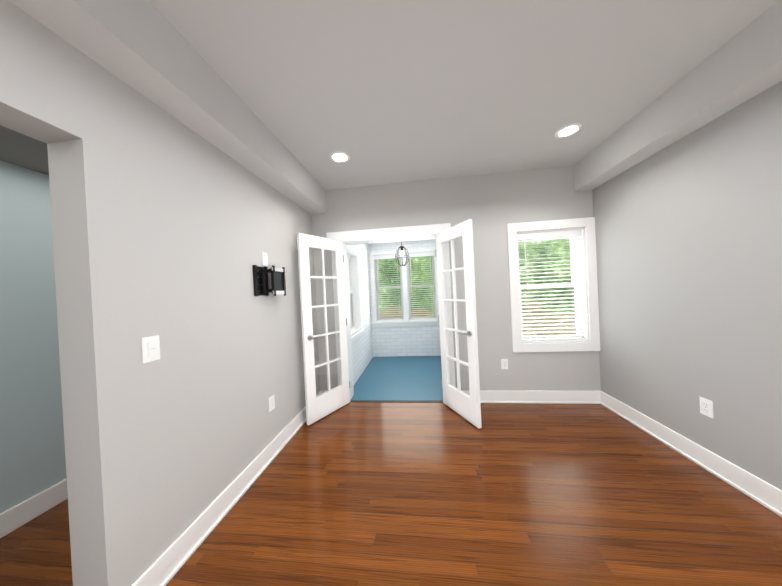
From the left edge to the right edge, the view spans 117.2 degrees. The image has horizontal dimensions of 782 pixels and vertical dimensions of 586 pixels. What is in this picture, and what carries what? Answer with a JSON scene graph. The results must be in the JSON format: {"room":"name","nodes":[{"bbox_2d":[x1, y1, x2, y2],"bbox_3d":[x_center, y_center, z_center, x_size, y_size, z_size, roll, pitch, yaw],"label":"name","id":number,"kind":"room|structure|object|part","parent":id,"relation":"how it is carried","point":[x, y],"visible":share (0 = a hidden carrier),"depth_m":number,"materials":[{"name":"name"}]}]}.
{"room":"empty living room","nodes":[
{"label":"empty living room","id":0,"kind":"room"},
{"bbox_2d":[0,125,48,174],"bbox_3d":[-2.159,-0.889,-0.747,1.090,0.120,6.820,-3,0,7],"label":"ceiling","id":1,"kind":"structure","parent":0,"point":[22,150],"depth_m":1.42,"materials":[{"name":"grey paint"}]},
{"bbox_2d":[0,160,66,513],"bbox_3d":[-2.732,0.162,-0.728,0.150,2.675,6.700,-3,0,7],"label":"wall","id":2,"kind":"structure","parent":0,"point":[32,454],"depth_m":1.57,"materials":[{"name":"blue paint"}]},
{"bbox_2d":[0,478,67,537],"bbox_3d":[-2.590,1.424,-0.739,0.016,0.140,6.680,-3,0,7],"label":"baseboard","id":3,"kind":"structure","parent":2,"relation":"attached to","point":[13,518],"depth_m":1.54,"materials":[{"name":"white paint"}]},
{"bbox_2d":[0,0,320,585],"bbox_3d":[-1.458,0.099,-0.573,0.170,2.675,7.300,-3,0,7],"label":"wall","id":4,"kind":"structure","parent":0,"point":[168,228],"depth_m":1.14,"materials":[{"name":"grey paint"}]},
{"bbox_2d":[141,335,159,363],"bbox_3d":[-1.160,0.271,1.156,0.010,0.120,0.075,-3,0,7],"label":"light switch","id":5,"kind":"object","parent":4,"relation":"attached to","point":[150,345],"visible":1,"depth_m":1.15,"materials":[{"name":"white plastic"}]},
{"bbox_2d":[131,391,323,585],"bbox_3d":[-1.004,1.328,1.992,0.029,0.140,2.129,-3,0,7],"label":"baseboard","id":6,"kind":"structure","parent":4,"relation":"attached to","point":[169,562],"depth_m":1.42,"materials":[{"name":"white paint"}]},
{"bbox_2d":[262,252,267,265],"bbox_3d":[-1.084,-0.290,2.057,0.007,0.115,0.070,-3,0,7],"label":"outlet","id":7,"kind":"object","parent":4,"relation":"attached to","point":[264,259],"visible":1,"depth_m":2.05,"materials":[{"name":"white plastic"}]},
{"bbox_2d":[252,265,286,295],"bbox_3d":[-1.031,-0.102,2.066,0.092,0.260,0.346,-3,0,7],"label":"mount","id":8,"kind":"object","parent":4,"relation":"attached to","point":[260,281],"visible":1,"depth_m":2.02,"materials":[{"name":"black metal"}]},
{"bbox_2d":[268,395,274,411],"bbox_3d":[-1.025,0.949,2.055,0.008,0.120,0.075,-3,0,7],"label":"electrical outlet","id":9,"kind":"object","parent":4,"relation":"attached to","point":[271,403],"visible":1,"depth_m":2.05,"materials":[{"name":"white plastic"}]},
{"bbox_2d":[9,0,326,214],"bbox_3d":[-1.331,-1.100,-0.603,0.200,0.290,7.300,-3,0,7],"label":"ceiling beam","id":10,"kind":"structure","parent":0,"point":[146,49],"depth_m":1.17,"materials":[{"name":"grey paint"}]},
{"bbox_2d":[349,244,372,384],"bbox_3d":[-0.603,0.152,4.202,0.150,2.420,1.980,-3,0,7],"label":"wall","id":11,"kind":"structure","parent":0,"point":[362,350],"depth_m":4.40,"materials":[{"name":"white brick"}]},
{"bbox_2d":[347,245,364,340],"bbox_3d":[-0.630,-0.003,3.729,0.202,1.400,0.860,-3,0,7],"label":"window","id":12,"kind":"structure","parent":11,"relation":"in","point":[355,278],"depth_m":4.05,"materials":[{"name":"white paint"}]},
{"bbox_2d":[347,258,352,327],"bbox_3d":[-0.710,0.001,3.739,0.007,1.220,0.640,-3,0,7],"label":"window shade","id":13,"kind":"object","parent":12,"relation":"attached to","point":[350,301],"depth_m":3.97,"materials":[{"name":"white"}]},
{"bbox_3d":[-0.695,0.000,3.737,0.070,1.224,0.644,-3,0,7],"label":"sunroom side window sash trim","id":14,"kind":"part","parent":12,"relation":"part of","materials":[{"name":"white wood"}]},
{"bbox_2d":[0,402,781,585],"bbox_3d":[-1.475,1.490,-0.629,7.197,0.100,7.450,-3,0,7],"label":"floor","id":15,"kind":"structure","parent":0,"point":[411,494],"depth_m":1.43,"materials":[{"name":"brown wood"}]},
{"bbox_2d":[351,356,442,399],"bbox_3d":[0.161,1.380,4.029,2.210,0.096,2.180,-3,0,7],"label":"floor","id":16,"kind":"structure","parent":0,"point":[403,378],"depth_m":3.68,"materials":[{"name":"blue paint"}]},
{"bbox_2d":[368,239,440,356],"bbox_3d":[0.310,0.103,5.017,1.480,2.420,0.150,-3,0,7],"label":"wall","id":17,"kind":"structure","parent":0,"point":[393,341],"depth_m":4.95,"materials":[{"name":"white brick"}]},
{"bbox_2d":[370,250,404,321],"bbox_3d":[-0.071,-0.140,5.044,0.660,1.460,0.162,-3,0,7],"label":"window","id":18,"kind":"structure","parent":17,"relation":"in","point":[373,281],"depth_m":5.02,"materials":[{"name":"white paint"}]},
{"bbox_2d":[374,254,403,320],"bbox_3d":[-0.043,-0.112,5.013,0.560,1.362,0.074,-3,0,7],"label":"blinds","id":19,"kind":"object","parent":18,"relation":"attached to","point":[377,258],"visible":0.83,"depth_m":5.01,"materials":[{"name":"white plastic"}]},
{"bbox_3d":[-0.035,-0.112,5.086,0.564,1.364,0.070,-3,0,7],"label":"sunroom back window sash trim","id":20,"kind":"part","parent":18,"relation":"part of","materials":[{"name":"white wood"}]},
{"bbox_2d":[371,250,439,326],"bbox_3d":[0.295,-0.102,4.971,1.480,1.570,0.200,-3,0,7],"label":"trim","id":21,"kind":"structure","parent":17,"relation":"attached to","point":[406,322],"depth_m":4.92,"materials":[{"name":"white paint"}]},
{"bbox_2d":[405,248,438,320],"bbox_3d":[0.663,-0.174,4.959,0.660,1.460,0.162,-3,0,7],"label":"window","id":22,"kind":"structure","parent":17,"relation":"in","point":[435,262],"depth_m":4.95,"materials":[{"name":"white paint"}]},
{"bbox_2d":[407,252,436,318],"bbox_3d":[0.632,-0.144,4.935,0.560,1.362,0.074,-3,0,7],"label":"blinds","id":23,"kind":"object","parent":22,"relation":"attached to","point":[427,254],"visible":0.96,"depth_m":4.93,"materials":[{"name":"white plastic"}]},
{"bbox_3d":[0.640,-0.144,5.008,0.564,1.364,0.070,-3,0,7],"label":"sunroom back window sash trim","id":24,"kind":"part","parent":22,"relation":"part of","materials":[{"name":"white wood"}]},
{"bbox_2d":[312,166,600,390],"bbox_3d":[0.595,-0.024,2.965,3.447,2.675,0.200,-3,0,7],"label":"wall","id":25,"kind":"structure","parent":0,"point":[492,206],"depth_m":2.80,"materials":[{"name":"grey paint"}]},
{"bbox_2d":[297,233,350,424],"bbox_3d":[-0.740,0.367,2.728,0.150,2.000,0.609,-2,0,36],"label":"french door","id":26,"kind":"structure","parent":25,"relation":"in","point":[324,404],"depth_m":2.67,"materials":[{"name":"white paint"}]},
{"bbox_2d":[326,223,455,399],"bbox_3d":[0.011,0.274,3.027,1.525,2.135,0.236,-3,0,7],"label":"door frame","id":27,"kind":"structure","parent":25,"relation":"attached to","point":[395,234],"depth_m":2.94,"materials":[{"name":"white paint"}]},
{"bbox_2d":[350,400,442,401],"bbox_3d":[0.063,1.339,2.951,1.205,0.010,0.042,-3,0,7],"label":"threshold","id":28,"kind":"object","parent":25,"relation":"attached to","point":[396,400],"depth_m":2.95,"materials":[{"name":"brown wood"}]},
{"bbox_2d":[435,219,481,428],"bbox_3d":[0.695,0.299,2.561,0.150,2.000,0.609,-3,0,-21],"label":"french door","id":29,"kind":"structure","parent":25,"relation":"in","point":[463,404],"depth_m":2.48,"materials":[{"name":"white paint"}]},
{"bbox_2d":[501,359,507,368],"bbox_3d":[1.327,0.830,2.787,0.075,0.120,0.008,-3,0,7],"label":"outlet","id":30,"kind":"object","parent":25,"relation":"attached to","point":[504,363],"visible":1,"depth_m":2.79,"materials":[{"name":"white plastic"}]},
{"bbox_2d":[462,391,599,403],"bbox_3d":[1.540,1.200,2.756,1.545,0.140,0.029,-3,0,7],"label":"baseboard","id":31,"kind":"structure","parent":25,"relation":"attached to","point":[534,397],"depth_m":2.73,"materials":[{"name":"white paint"}]},
{"bbox_2d":[507,217,599,351],"bbox_3d":[1.846,-0.079,2.791,0.926,1.489,0.180,-3,0,7],"label":"window","id":32,"kind":"structure","parent":25,"relation":"in","point":[586,240],"depth_m":2.73,"materials":[{"name":"white paint"}]},
{"bbox_3d":[1.852,-0.079,2.843,0.690,1.253,0.070,-3,0,7],"label":"far wall window sash trim","id":33,"kind":"part","parent":32,"relation":"part of","materials":[{"name":"white wood"}]},
{"bbox_2d":[518,229,585,340],"bbox_3d":[1.842,-0.079,2.759,0.686,1.251,0.074,-3,0,7],"label":"blinds","id":34,"kind":"object","parent":32,"relation":"attached to","point":[549,235],"visible":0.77,"depth_m":2.75,"materials":[{"name":"white plastic"}]},
{"bbox_2d":[149,0,778,189],"bbox_3d":[0.183,-1.393,-0.755,3.607,0.150,7.650,-3,0,7],"label":"ceiling","id":35,"kind":"structure","parent":0,"point":[380,92],"depth_m":1.44,"materials":[{"name":"grey paint"}]},
{"bbox_2d":[330,151,349,162],"bbox_3d":[-0.493,-1.303,2.298,0.190,0.007,0.190,-3,0,7],"label":"recessed light","id":36,"kind":"object","parent":35,"relation":"in","point":[340,157],"visible":1,"depth_m":2.29,"materials":[{"name":"white paint"}]},
{"bbox_2d":[555,123,581,137],"bbox_3d":[1.531,-1.399,2.065,0.190,0.007,0.190,-3,0,7],"label":"recessed light","id":37,"kind":"object","parent":35,"relation":"in","point":[568,130],"visible":1,"depth_m":2.06,"materials":[{"name":"white paint"}]},
{"bbox_2d":[573,0,781,190],"bbox_3d":[1.729,-1.246,-0.955,0.185,0.290,7.300,-3,0,7],"label":"beam","id":38,"kind":"structure","parent":0,"point":[741,66],"depth_m":1.51,"materials":[{"name":"grey paint"}]},
{"bbox_2d":[592,81,781,489],"bbox_3d":[1.961,-0.063,-0.942,0.160,2.675,7.650,-3,0,7],"label":"wall","id":39,"kind":"structure","parent":0,"point":[688,229],"depth_m":1.66,"materials":[{"name":"grey paint"}]},
{"bbox_2d":[600,391,781,516],"bbox_3d":[1.925,1.208,-0.947,0.029,0.140,7.300,-3,0,7],"label":"baseboard","id":40,"kind":"structure","parent":39,"relation":"attached to","point":[766,494],"depth_m":1.69,"materials":[{"name":"white paint"}]},
{"bbox_2d":[699,396,713,418],"bbox_3d":[2.219,0.805,1.682,0.008,0.120,0.075,-3,0,7],"label":"electrical outlet","id":41,"kind":"object","parent":39,"relation":"attached to","point":[706,407],"visible":1,"depth_m":1.68,"materials":[{"name":"white plastic"}]},
{"bbox_3d":[0.145,-1.145,4.100,1.780,0.100,1.980,-3,0,7],"label":"ceiling","id":42,"kind":"structure","parent":0,"visible":0},
{"bbox_2d":[395,242,408,265],"bbox_3d":[0.177,-0.773,3.960,0.238,0.644,0.238,-3,0,7],"label":"light","id":43,"kind":"object","parent":42,"relation":"hanging from","point":[401,252],"visible":0.92,"depth_m":3.94,"materials":[{"name":"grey metal"}]},
{"label":"outside","id":44,"kind":"structure","parent":0,"visible":0},
{"bbox_2d":[377,238,575,335],"bbox_3d":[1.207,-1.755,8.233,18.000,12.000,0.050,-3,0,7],"label":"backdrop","id":45,"kind":"structure","parent":44,"point":[417,293],"depth_m":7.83,"materials":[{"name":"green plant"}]}
]}

